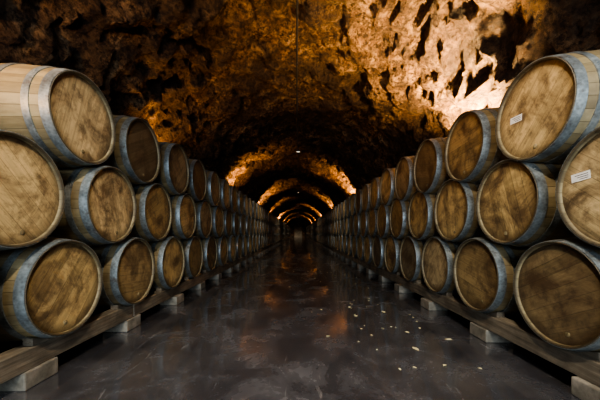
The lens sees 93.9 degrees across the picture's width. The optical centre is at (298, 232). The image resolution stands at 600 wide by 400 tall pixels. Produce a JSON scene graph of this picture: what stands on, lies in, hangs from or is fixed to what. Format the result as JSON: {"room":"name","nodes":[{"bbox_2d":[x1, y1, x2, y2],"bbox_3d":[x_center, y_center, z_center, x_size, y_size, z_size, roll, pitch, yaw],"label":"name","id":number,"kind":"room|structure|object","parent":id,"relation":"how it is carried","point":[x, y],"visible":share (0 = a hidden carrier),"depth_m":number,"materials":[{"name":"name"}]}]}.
{"room":"wine cellar","nodes":[
{"label":"wine cellar","id":0,"kind":"room"},
{"bbox_2d":[0,237,580,399],"bbox_3d":[0.000,0.930,28.650,7.400,0.100,71.300,0,0,0],"label":"floor","id":1,"kind":"structure","parent":0,"point":[248,334],"depth_m":2.12,"materials":[{"name":"concrete"}]},
{"bbox_2d":[0,237,289,390],"bbox_3d":[-1.958,0.747,25.650,0.968,0.266,53.300,0,0,0],"label":"rack","id":2,"kind":"object","parent":1,"relation":"on","point":[24,366],"visible":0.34,"depth_m":2.00,"materials":[{"name":"wood"}]},
{"bbox_2d":[0,236,102,342],"bbox_3d":[-1.952,0.343,1.825,0.940,0.702,0.694,0,0,0],"label":"wine barrel","id":3,"kind":"object","parent":2,"relation":"on","point":[51,287],"visible":0.91,"depth_m":1.69,"materials":[{"name":"brown wood"}]},
{"bbox_2d":[0,129,64,250],"bbox_3d":[-1.957,-0.234,1.485,0.940,0.706,0.689,0,0,-1],"label":"wine barrel","id":4,"kind":"object","parent":3,"relation":"on","point":[32,191],"visible":1,"depth_m":1.56,"materials":[{"name":"brown wood"}]},
{"bbox_2d":[89,236,154,308],"bbox_3d":[-1.947,0.341,2.592,0.940,0.706,0.689,0,0,0],"label":"wine barrel","id":5,"kind":"object","parent":2,"relation":"on","point":[128,265],"visible":0.32,"depth_m":2.45,"materials":[{"name":"brown wood"}]},
{"bbox_2d":[49,164,136,245],"bbox_3d":[-1.942,-0.233,2.255,0.940,0.706,0.689,0,0,0],"label":"wine barrel","id":6,"kind":"object","parent":5,"relation":"on","point":[100,208],"visible":0.48,"depth_m":2.09,"materials":[{"name":"brown wood"}]},
{"bbox_2d":[0,63,115,168],"bbox_3d":[-1.949,-0.801,1.971,0.940,0.702,0.694,0,0,0],"label":"wine barrel","id":7,"kind":"object","parent":6,"relation":"on","point":[63,111],"visible":0.83,"depth_m":1.78,"materials":[{"name":"brown wood"}]},
{"bbox_2d":[148,236,184,290],"bbox_3d":[-1.939,0.343,3.343,0.940,0.703,0.689,0,0,0],"label":"wine barrel","id":8,"kind":"object","parent":2,"relation":"on","point":[169,253],"visible":0.33,"depth_m":3.22,"materials":[{"name":"brown wood"}]},
{"bbox_2d":[129,183,172,241],"bbox_3d":[-1.960,-0.231,3.023,0.940,0.701,0.689,0,0,0],"label":"wine barrel","id":9,"kind":"object","parent":8,"relation":"on","point":[153,222],"visible":0.35,"depth_m":2.91,"materials":[{"name":"brown wood"}]},
{"bbox_2d":[100,115,160,185],"bbox_3d":[-1.961,-0.803,2.735,0.940,0.705,0.694,0,0,0],"label":"wine barrel","id":10,"kind":"object","parent":9,"relation":"on","point":[136,152],"visible":0.31,"depth_m":2.62,"materials":[{"name":"brown wood"}]},
{"bbox_2d":[181,235,203,278],"bbox_3d":[-1.958,0.342,4.109,0.940,0.705,0.694,0,0,0],"label":"wine barrel","id":11,"kind":"object","parent":2,"relation":"on","point":[193,247],"visible":0.26,"depth_m":4.04,"materials":[{"name":"brown wood"}]},
{"bbox_2d":[167,193,196,239],"bbox_3d":[-1.944,-0.232,3.785,0.940,0.703,0.694,0,0,0],"label":"wine barrel","id":12,"kind":"object","parent":11,"relation":"on","point":[184,218],"visible":0.34,"depth_m":3.65,"materials":[{"name":"brown wood"}]},
{"bbox_2d":[152,142,189,195],"bbox_3d":[-1.944,-0.803,3.501,0.940,0.706,0.690,0,0,0],"label":"wine barrel","id":13,"kind":"object","parent":12,"relation":"on","point":[174,172],"visible":0.38,"depth_m":3.37,"materials":[{"name":"brown wood"}]},
{"bbox_2d":[201,235,217,271],"bbox_3d":[-1.958,0.342,4.881,0.940,0.706,0.689,0,0,0],"label":"wine barrel","id":14,"kind":"object","parent":2,"relation":"on","point":[210,248],"visible":0.29,"depth_m":4.77,"materials":[{"name":"brown wood"}]},
{"bbox_2d":[194,200,212,238],"bbox_3d":[-1.954,-0.230,4.555,0.940,0.699,0.689,0,0,0],"label":"wine barrel","id":15,"kind":"object","parent":14,"relation":"on","point":[204,211],"visible":0.25,"depth_m":4.46,"materials":[{"name":"brown wood"}]},
{"bbox_2d":[185,158,206,201],"bbox_3d":[-1.954,-0.803,4.262,0.940,0.704,0.694,0,0,1],"label":"wine barrel","id":16,"kind":"object","parent":15,"relation":"on","point":[197,187],"visible":0.31,"depth_m":4.19,"materials":[{"name":"brown wood"}]},
{"bbox_2d":[216,235,227,265],"bbox_3d":[-1.949,0.344,5.638,0.940,0.700,0.693,0,0,0],"label":"wine barrel","id":17,"kind":"object","parent":2,"relation":"on","point":[222,242],"visible":0.3,"depth_m":5.56,"materials":[{"name":"brown wood"}]},
{"bbox_2d":[210,205,223,237],"bbox_3d":[-1.952,-0.233,5.322,0.940,0.705,0.689,0,0,0],"label":"wine barrel","id":18,"kind":"object","parent":17,"relation":"on","point":[217,230],"visible":0.24,"depth_m":5.22,"materials":[{"name":"brown wood"}]},
{"bbox_2d":[204,170,220,206],"bbox_3d":[-1.944,-0.802,5.036,0.940,0.704,0.694,0,0,0],"label":"wine barrel","id":19,"kind":"object","parent":18,"relation":"on","point":[213,194],"visible":0.31,"depth_m":4.95,"materials":[{"name":"brown wood"}]},
{"bbox_2d":[227,235,236,261],"bbox_3d":[-1.946,0.342,6.409,0.940,0.705,0.694,0,0,0],"label":"wine barrel","id":20,"kind":"object","parent":2,"relation":"on","point":[232,247],"visible":0.28,"depth_m":6.30,"materials":[{"name":"brown wood"}]},
{"bbox_2d":[222,209,232,236],"bbox_3d":[-1.959,-0.231,6.074,0.940,0.701,0.689,0,0,0],"label":"wine barrel","id":21,"kind":"object","parent":20,"relation":"on","point":[228,220],"visible":0.26,"depth_m":5.99,"materials":[{"name":"brown wood"}]},
{"bbox_2d":[218,178,230,209],"bbox_3d":[-1.940,-0.802,5.794,0.940,0.703,0.689,0,0,0],"label":"wine barrel","id":22,"kind":"object","parent":21,"relation":"on","point":[225,198],"visible":0.26,"depth_m":5.75,"materials":[{"name":"brown wood"}]},
{"bbox_2d":[235,235,242,258],"bbox_3d":[-1.951,0.342,7.172,0.940,0.704,0.689,0,0,0],"label":"wine barrel","id":23,"kind":"object","parent":2,"relation":"on","point":[239,243],"visible":0.22,"depth_m":7.17,"materials":[{"name":"brown wood"}]},
{"bbox_2d":[231,211,239,236],"bbox_3d":[-1.958,-0.230,6.850,0.940,0.699,0.689,0,0,0],"label":"wine barrel","id":24,"kind":"object","parent":23,"relation":"on","point":[235,215],"visible":0.29,"depth_m":6.76,"materials":[{"name":"brown wood"}]},
{"bbox_2d":[229,185,237,211],"bbox_3d":[-1.950,-0.803,6.570,0.940,0.706,0.693,0,0,0],"label":"wine barrel","id":25,"kind":"object","parent":24,"relation":"on","point":[234,196],"visible":0.28,"depth_m":6.50,"materials":[{"name":"brown wood"}]},
{"bbox_2d":[242,235,247,255],"bbox_3d":[-1.956,0.342,7.941,0.940,0.714,0.699,0,1,-1],"label":"wine barrel","id":26,"kind":"object","parent":2,"relation":"on","point":[244,238],"visible":0.2,"depth_m":7.87,"materials":[{"name":"brown wood"}]},
{"bbox_2d":[239,213,245,235],"bbox_3d":[-1.954,-0.232,7.611,0.940,0.702,0.694,0,0,1],"label":"wine barrel","id":27,"kind":"object","parent":26,"relation":"on","point":[242,216],"visible":0.21,"depth_m":7.58,"materials":[{"name":"brown wood"}]},
{"bbox_2d":[237,190,243,214],"bbox_3d":[-1.946,-0.803,7.337,0.940,0.706,0.693,0,0,0],"label":"wine barrel","id":28,"kind":"object","parent":27,"relation":"on","point":[240,208],"visible":0.26,"depth_m":7.27,"materials":[{"name":"brown wood"}]},
{"bbox_2d":[247,234,251,253],"bbox_3d":[-1.944,0.345,8.702,0.940,0.699,0.689,0,0,1],"label":"wine barrel","id":29,"kind":"object","parent":2,"relation":"on","point":[249,238],"visible":0.2,"depth_m":8.62,"materials":[{"name":"brown wood"}]},
{"bbox_2d":[245,215,250,235],"bbox_3d":[-1.939,-0.233,8.377,0.940,0.715,0.699,0,1,-1],"label":"wine barrel","id":30,"kind":"object","parent":29,"relation":"on","point":[247,218],"visible":0.21,"depth_m":8.30,"materials":[{"name":"brown wood"}]},
{"bbox_2d":[243,194,248,215],"bbox_3d":[-1.945,-0.804,8.097,0.940,0.706,0.692,0,0,0],"label":"wine barrel","id":31,"kind":"object","parent":30,"relation":"on","point":[246,200],"visible":0.26,"depth_m":8.11,"materials":[{"name":"brown wood"}]},
{"bbox_2d":[252,234,255,252],"bbox_3d":[-1.952,0.343,9.474,0.940,0.703,0.694,0,0,0],"label":"wine barrel","id":32,"kind":"object","parent":2,"relation":"on","point":[253,235],"visible":0.22,"depth_m":9.43,"materials":[{"name":"brown wood"}]},
{"bbox_2d":[250,217,253,235],"bbox_3d":[-1.952,-0.232,9.146,0.940,0.703,0.689,0,0,0],"label":"wine barrel","id":33,"kind":"object","parent":32,"relation":"on","point":[251,218],"visible":0.2,"depth_m":9.22,"materials":[{"name":"brown wood"}]},
{"bbox_2d":[248,198,252,217],"bbox_3d":[-1.961,-0.801,8.854,0.940,0.700,0.693,0,0,0],"label":"wine barrel","id":34,"kind":"object","parent":33,"relation":"on","point":[250,199],"visible":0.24,"depth_m":8.89,"materials":[{"name":"brown wood"}]},
{"bbox_2d":[255,234,258,250],"bbox_3d":[-1.961,0.342,10.238,0.940,0.704,0.688,0,0,0],"label":"wine barrel","id":35,"kind":"object","parent":2,"relation":"on","point":[256,236],"visible":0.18,"depth_m":10.21,"materials":[{"name":"brown wood"}]},
{"bbox_2d":[254,218,256,234],"bbox_3d":[-1.956,-0.233,9.902,0.940,0.704,0.694,0,0,0],"label":"wine barrel","id":36,"kind":"object","parent":35,"relation":"on","point":[255,219],"visible":0.17,"depth_m":9.89,"materials":[{"name":"brown wood"}]},
{"bbox_2d":[252,201,255,218],"bbox_3d":[-1.956,-0.801,9.620,0.940,0.701,0.693,0,0,0],"label":"wine barrel","id":37,"kind":"object","parent":36,"relation":"on","point":[253,202],"visible":0.19,"depth_m":9.67,"materials":[{"name":"brown wood"}]},
{"bbox_2d":[258,234,261,249],"bbox_3d":[-1.941,0.342,10.997,0.940,0.705,0.689,0,0,0],"label":"wine barrel","id":38,"kind":"object","parent":2,"relation":"on","point":[259,236],"visible":0.26,"depth_m":10.91,"materials":[{"name":"brown wood"}]},
{"bbox_2d":[257,220,259,234],"bbox_3d":[-1.956,-0.232,10.669,0.940,0.702,0.694,0,0,-1],"label":"wine barrel","id":39,"kind":"object","parent":38,"relation":"on","point":[258,221],"visible":0.17,"depth_m":10.64,"materials":[{"name":"brown wood"}]},
{"bbox_2d":[256,203,259,219],"bbox_3d":[-1.941,-0.803,10.393,0.940,0.705,0.694,0,0,0],"label":"wine barrel","id":40,"kind":"object","parent":39,"relation":"on","point":[257,204],"visible":0.22,"depth_m":10.28,"materials":[{"name":"brown wood"}]},
{"bbox_2d":[261,234,263,248],"bbox_3d":[-1.948,0.343,11.764,0.940,0.703,0.689,0,0,-1],"label":"wine barrel","id":41,"kind":"object","parent":2,"relation":"on","point":[262,236],"visible":0.17,"depth_m":11.77,"materials":[{"name":"brown wood"}]},
{"bbox_2d":[260,220,262,234],"bbox_3d":[-1.954,-0.234,11.434,0.940,0.706,0.689,0,0,-1],"label":"wine barrel","id":42,"kind":"object","parent":41,"relation":"on","point":[261,223],"visible":0.18,"depth_m":11.50,"materials":[{"name":"brown wood"}]},
{"bbox_2d":[259,205,261,220],"bbox_3d":[-1.955,-0.802,11.154,0.940,0.703,0.694,0,0,0],"label":"wine barrel","id":43,"kind":"object","parent":42,"relation":"on","point":[260,207],"visible":0.16,"depth_m":11.20,"materials":[{"name":"brown wood"}]},
{"bbox_2d":[270,213,289,244],"bbox_3d":[-1.950,-0.223,33.620,0.958,1.834,37.409,0,0,0],"label":"wine barrel stack","id":44,"kind":"object","parent":2,"relation":"on","point":[279,231],"visible":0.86,"depth_m":20.38,"materials":[{"name":"brown wood"}]},
{"bbox_2d":[289,271,481,369],"bbox_3d":[0.495,0.876,4.108,1.553,0.006,4.639,0,0,0],"label":"leaf litter","id":45,"kind":"object","parent":1,"relation":"on","point":[415,348],"visible":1,"depth_m":2.49,"materials":[{"name":"beige plant"}]},
{"bbox_2d":[306,237,599,399],"bbox_3d":[1.958,0.747,25.650,0.961,0.266,53.300,0,0,0],"label":"rack","id":46,"kind":"object","parent":1,"relation":"on","point":[494,327],"visible":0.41,"depth_m":2.12,"materials":[{"name":"wood"}]},
{"bbox_2d":[306,213,326,244],"bbox_3d":[1.950,-0.212,33.614,0.957,1.814,37.294,0,0,0],"label":"wine barrel stack","id":47,"kind":"object","parent":46,"relation":"on","point":[316,231],"visible":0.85,"depth_m":20.50,"materials":[{"name":"brown wood"}]},
{"bbox_2d":[332,235,334,247],"bbox_3d":[1.951,0.343,11.946,0.940,0.703,0.694,0,0,0],"label":"wine barrel","id":48,"kind":"object","parent":46,"relation":"on","point":[333,236],"visible":0.2,"depth_m":11.93,"materials":[{"name":"brown wood"}]},
{"bbox_2d":[333,220,335,234],"bbox_3d":[1.938,-0.231,11.630,0.940,0.701,0.688,0,0,0],"label":"wine barrel","id":49,"kind":"object","parent":48,"relation":"on","point":[334,233],"visible":0.22,"depth_m":11.58,"materials":[{"name":"brown wood"}]},
{"bbox_2d":[334,206,336,220],"bbox_3d":[1.950,-0.782,11.379,0.940,0.702,0.694,0,0,0],"label":"wine barrel","id":50,"kind":"object","parent":49,"relation":"on","point":[335,207],"visible":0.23,"depth_m":11.28,"materials":[{"name":"brown wood"}]},
{"bbox_2d":[335,234,336,249],"bbox_3d":[1.961,0.342,11.207,0.940,0.706,0.689,0,0,0],"label":"wine barrel","id":51,"kind":"object","parent":46,"relation":"on","point":[335,234],"visible":0.15,"depth_m":11.19,"materials":[{"name":"brown wood"}]},
{"bbox_2d":[335,219,337,234],"bbox_3d":[1.944,-0.233,10.892,0.940,0.705,0.694,0,0,0],"label":"wine barrel","id":52,"kind":"object","parent":51,"relation":"on","point":[336,221],"visible":0.23,"depth_m":10.95,"materials":[{"name":"brown wood"}]},
{"bbox_2d":[336,204,339,220],"bbox_3d":[1.958,-0.783,10.639,0.940,0.704,0.694,0,0,0],"label":"wine barrel","id":53,"kind":"object","parent":52,"relation":"on","point":[337,209],"visible":0.18,"depth_m":10.77,"materials":[{"name":"brown wood"}]},
{"bbox_2d":[337,234,339,250],"bbox_3d":[1.949,0.342,10.471,0.940,0.705,0.694,0,0,0],"label":"wine barrel","id":54,"kind":"object","parent":46,"relation":"on","point":[338,235],"visible":0.21,"depth_m":10.44,"materials":[{"name":"brown wood"}]},
{"bbox_2d":[338,218,341,234],"bbox_3d":[1.946,-0.231,10.148,0.940,0.700,0.688,0,0,0],"label":"wine barrel","id":55,"kind":"object","parent":54,"relation":"on","point":[339,220],"visible":0.2,"depth_m":10.16,"materials":[{"name":"brown wood"}]},
{"bbox_2d":[339,202,342,219],"bbox_3d":[1.957,-0.784,9.902,0.940,0.706,0.692,0,0,0],"label":"wine barrel","id":56,"kind":"object","parent":55,"relation":"on","point":[341,203],"visible":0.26,"depth_m":9.99,"materials":[{"name":"brown wood"}]},
{"bbox_2d":[339,234,342,251],"bbox_3d":[1.945,0.344,9.730,0.940,0.700,0.688,0,0,1],"label":"wine barrel","id":57,"kind":"object","parent":46,"relation":"on","point":[341,235],"visible":0.15,"depth_m":9.68,"materials":[{"name":"brown wood"}]},
{"bbox_2d":[341,217,344,235],"bbox_3d":[1.960,-0.233,9.411,0.940,0.704,0.688,0,0,-1],"label":"wine barrel","id":58,"kind":"object","parent":57,"relation":"on","point":[343,220],"visible":0.2,"depth_m":9.36,"materials":[{"name":"brown wood"}]},
{"bbox_2d":[342,200,345,218],"bbox_3d":[1.960,-0.782,9.172,0.940,0.703,0.689,0,0,0],"label":"wine barrel","id":59,"kind":"object","parent":58,"relation":"on","point":[344,201],"visible":0.2,"depth_m":9.15,"materials":[{"name":"brown wood"}]},
{"bbox_2d":[343,234,347,253],"bbox_3d":[1.956,0.342,8.999,0.940,0.704,0.688,0,0,0],"label":"wine barrel","id":60,"kind":"object","parent":46,"relation":"on","point":[345,237],"visible":0.25,"depth_m":8.93,"materials":[{"name":"brown wood"}]},
{"bbox_2d":[345,216,349,235],"bbox_3d":[1.956,-0.230,8.671,0.940,0.699,0.693,0,0,1],"label":"wine barrel","id":61,"kind":"object","parent":60,"relation":"on","point":[347,233],"visible":0.19,"depth_m":8.62,"materials":[{"name":"brown wood"}]},
{"bbox_2d":[346,197,350,217],"bbox_3d":[1.950,-0.781,8.426,0.940,0.700,0.688,0,0,0],"label":"wine barrel","id":62,"kind":"object","parent":61,"relation":"on","point":[348,214],"visible":0.2,"depth_m":8.36,"materials":[{"name":"brown wood"}]},
{"bbox_2d":[347,234,351,254],"bbox_3d":[1.961,0.342,8.264,0.940,0.705,0.689,0,0,1],"label":"wine barrel","id":63,"kind":"object","parent":46,"relation":"on","point":[349,239],"visible":0.2,"depth_m":8.26,"materials":[{"name":"brown wood"}]},
{"bbox_2d":[349,215,353,235],"bbox_3d":[1.960,-0.234,7.933,0.940,0.706,0.692,0,0,0],"label":"wine barrel","id":64,"kind":"object","parent":63,"relation":"on","point":[351,218],"visible":0.25,"depth_m":7.94,"materials":[{"name":"brown wood"}]},
{"bbox_2d":[350,193,355,215],"bbox_3d":[1.943,-0.781,7.690,0.940,0.700,0.688,0,0,-1],"label":"wine barrel","id":65,"kind":"object","parent":64,"relation":"on","point":[352,198],"visible":0.2,"depth_m":7.71,"materials":[{"name":"brown wood"}]},
{"bbox_2d":[351,235,357,257],"bbox_3d":[1.959,0.342,7.531,0.940,0.706,0.689,0,0,-1],"label":"wine barrel","id":66,"kind":"object","parent":46,"relation":"on","point":[354,238],"visible":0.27,"depth_m":7.52,"materials":[{"name":"brown wood"}]},
{"bbox_2d":[353,213,360,235],"bbox_3d":[1.947,-0.232,7.211,0.940,0.704,0.694,0,0,0],"label":"wine barrel","id":67,"kind":"object","parent":66,"relation":"on","point":[356,222],"visible":0.27,"depth_m":7.20,"materials":[{"name":"brown wood"}]},
{"bbox_2d":[355,189,362,213],"bbox_3d":[1.941,-0.782,6.959,0.940,0.704,0.689,0,0,-1],"label":"wine barrel","id":68,"kind":"object","parent":67,"relation":"on","point":[358,206],"visible":0.23,"depth_m":6.94,"materials":[{"name":"brown wood"}]},
{"bbox_2d":[357,235,364,259],"bbox_3d":[1.950,0.342,6.784,0.940,0.706,0.693,0,0,-1],"label":"wine barrel","id":69,"kind":"object","parent":46,"relation":"on","point":[360,240],"visible":0.23,"depth_m":6.76,"materials":[{"name":"brown wood"}]},
{"bbox_2d":[360,210,368,236],"bbox_3d":[1.958,-0.231,6.466,0.940,0.700,0.693,0,0,0],"label":"wine barrel","id":70,"kind":"object","parent":69,"relation":"on","point":[364,215],"visible":0.19,"depth_m":6.38,"materials":[{"name":"brown wood"}]},
{"bbox_2d":[361,183,370,211],"bbox_3d":[1.942,-0.783,6.218,0.940,0.713,0.698,0,1,-1],"label":"wine barrel","id":71,"kind":"object","parent":70,"relation":"on","point":[365,201],"visible":0.3,"depth_m":6.15,"materials":[{"name":"brown wood"}]},
{"bbox_2d":[363,235,373,263],"bbox_3d":[1.945,0.342,6.059,0.940,0.704,0.694,0,0,0],"label":"wine barrel","id":72,"kind":"object","parent":46,"relation":"on","point":[367,245],"visible":0.29,"depth_m":5.97,"materials":[{"name":"brown wood"}]},
{"bbox_2d":[367,208,377,236],"bbox_3d":[1.961,-0.233,5.725,0.940,0.706,0.693,0,0,0],"label":"wine barrel","id":73,"kind":"object","parent":72,"relation":"on","point":[372,227],"visible":0.24,"depth_m":5.71,"materials":[{"name":"brown wood"}]},
{"bbox_2d":[369,177,381,209],"bbox_3d":[1.940,-0.783,5.487,0.940,0.706,0.693,0,0,0],"label":"wine barrel","id":74,"kind":"object","parent":73,"relation":"on","point":[374,194],"visible":0.29,"depth_m":5.41,"materials":[{"name":"brown wood"}]},
{"bbox_2d":[372,235,385,267],"bbox_3d":[1.945,0.344,5.308,0.940,0.701,0.694,0,0,0],"label":"wine barrel","id":75,"kind":"object","parent":46,"relation":"on","point":[378,243],"visible":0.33,"depth_m":5.22,"materials":[{"name":"brown wood"}]},
{"bbox_2d":[376,203,391,237],"bbox_3d":[1.945,-0.231,4.991,0.940,0.700,0.688,0,0,1],"label":"wine barrel","id":76,"kind":"object","parent":75,"relation":"on","point":[382,219],"visible":0.3,"depth_m":4.91,"materials":[{"name":"brown wood"}]},
{"bbox_2d":[380,167,396,205],"bbox_3d":[1.938,-0.783,4.749,0.940,0.706,0.689,0,0,-1],"label":"wine barrel","id":77,"kind":"object","parent":76,"relation":"on","point":[387,191],"visible":0.27,"depth_m":4.68,"materials":[{"name":"brown wood"}]},
{"bbox_2d":[384,235,402,274],"bbox_3d":[1.962,0.342,4.579,0.940,0.706,0.693,0,0,0],"label":"wine barrel","id":78,"kind":"object","parent":46,"relation":"on","point":[392,245],"visible":0.27,"depth_m":4.50,"materials":[{"name":"brown wood"}]},
{"bbox_2d":[389,198,411,238],"bbox_3d":[1.947,-0.232,4.253,0.940,0.703,0.694,0,0,1],"label":"wine barrel","id":79,"kind":"object","parent":78,"relation":"on","point":[398,221],"visible":0.27,"depth_m":4.14,"materials":[{"name":"brown wood"}]},
{"bbox_2d":[394,155,417,201],"bbox_3d":[1.948,-0.783,4.016,0.940,0.719,0.705,0,-1,0],"label":"wine barrel","id":80,"kind":"object","parent":79,"relation":"on","point":[404,186],"visible":0.34,"depth_m":3.95,"materials":[{"name":"brown wood"}]},
{"bbox_2d":[399,236,425,282],"bbox_3d":[1.960,0.342,3.837,0.940,0.706,0.693,0,0,0],"label":"wine barrel","id":81,"kind":"object","parent":46,"relation":"on","point":[410,251],"visible":0.3,"depth_m":3.74,"materials":[{"name":"brown wood"}]},
{"bbox_2d":[407,191,439,240],"bbox_3d":[1.956,-0.233,3.511,0.940,0.706,0.689,0,0,0],"label":"wine barrel","id":82,"kind":"object","parent":81,"relation":"on","point":[420,216],"visible":0.32,"depth_m":3.43,"materials":[{"name":"brown wood"}]},
{"bbox_2d":[413,137,450,194],"bbox_3d":[1.938,-0.784,3.280,0.940,0.706,0.692,0,0,0],"label":"wine barrel","id":83,"kind":"object","parent":82,"relation":"on","point":[429,170],"visible":0.34,"depth_m":3.17,"materials":[{"name":"brown wood"}]},
{"bbox_2d":[421,236,460,295],"bbox_3d":[1.958,0.344,3.098,0.940,0.700,0.688,0,0,0],"label":"wine barrel","id":84,"kind":"object","parent":46,"relation":"on","point":[437,256],"visible":0.38,"depth_m":3.00,"materials":[{"name":"brown wood"}]},
{"bbox_2d":[434,179,485,242],"bbox_3d":[1.960,-0.232,2.779,0.940,0.704,0.694,0,0,-1],"label":"wine barrel","id":85,"kind":"object","parent":84,"relation":"on","point":[455,218],"visible":0.28,"depth_m":2.68,"materials":[{"name":"brown wood"}]},
{"bbox_2d":[444,107,508,183],"bbox_3d":[1.947,-0.783,2.532,0.940,0.705,0.689,0,0,0],"label":"wine barrel","id":86,"kind":"object","parent":85,"relation":"on","point":[471,146],"visible":0.33,"depth_m":2.42,"materials":[{"name":"brown wood"}]},
{"bbox_2d":[453,236,529,316],"bbox_3d":[1.946,0.345,2.373,0.940,0.698,0.692,0,0,0],"label":"wine barrel","id":87,"kind":"object","parent":46,"relation":"on","point":[483,268],"visible":0.51,"depth_m":2.24,"materials":[{"name":"brown wood"}]},
{"bbox_2d":[476,159,575,246],"bbox_3d":[1.960,-0.233,2.051,0.940,0.705,0.689,0,0,-1],"label":"wine barrel","id":88,"kind":"object","parent":87,"relation":"on","point":[516,201],"visible":0.54,"depth_m":1.92,"materials":[{"name":"brown wood"}]},
{"bbox_2d":[495,49,599,163],"bbox_3d":[1.947,-0.784,1.798,0.940,0.706,0.689,0,0,-1],"label":"wine barrel","id":89,"kind":"object","parent":88,"relation":"on","point":[553,103],"visible":0.9,"depth_m":1.67,"materials":[{"name":"brown wood"}]},
{"bbox_2d":[513,237,599,351],"bbox_3d":[1.949,0.343,1.627,0.940,0.702,0.694,0,0,0],"label":"wine barrel","id":90,"kind":"object","parent":46,"relation":"on","point":[556,283],"visible":0.94,"depth_m":1.60,"materials":[{"name":"brown wood"}]},
{"bbox_2d":[555,126,599,247],"bbox_3d":[1.941,-0.233,1.301,0.940,0.705,0.694,0,0,0],"label":"wine barrel","id":91,"kind":"object","parent":90,"relation":"on","point":[577,190],"visible":1,"depth_m":1.47,"materials":[{"name":"brown wood"}]},
{"bbox_2d":[287,218,309,236],"bbox_3d":[0.000,-1.670,64.100,7.200,5.300,0.400,0,0,0],"label":"wall","id":92,"kind":"structure","parent":0,"point":[298,222],"depth_m":63.91,"materials":[{"name":"brown stone"}]},
{"bbox_2d":[294,227,301,236],"bbox_3d":[0.000,-0.270,63.860,1.800,2.300,0.060,0,0,0],"label":"door","id":93,"kind":"structure","parent":92,"relation":"in","point":[297,230],"depth_m":63.83,"materials":[{"name":"brown wood"}]},
{"bbox_2d":[0,0,599,223],"bbox_3d":[0.006,-2.191,28.499,6.442,3.032,71.054,0,0,0],"label":"ceiling","id":94,"kind":"structure","parent":0,"point":[215,80],"depth_m":4.70,"materials":[{"name":"brown stone"}]},
{"bbox_2d":[296,0,297,183],"bbox_3d":[-0.020,-3.367,27.505,0.056,0.765,67.010,0,0,0],"label":"conduit","id":95,"kind":"object","parent":94,"relation":"attached to","point":[296,0],"depth_m":5.35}
]}

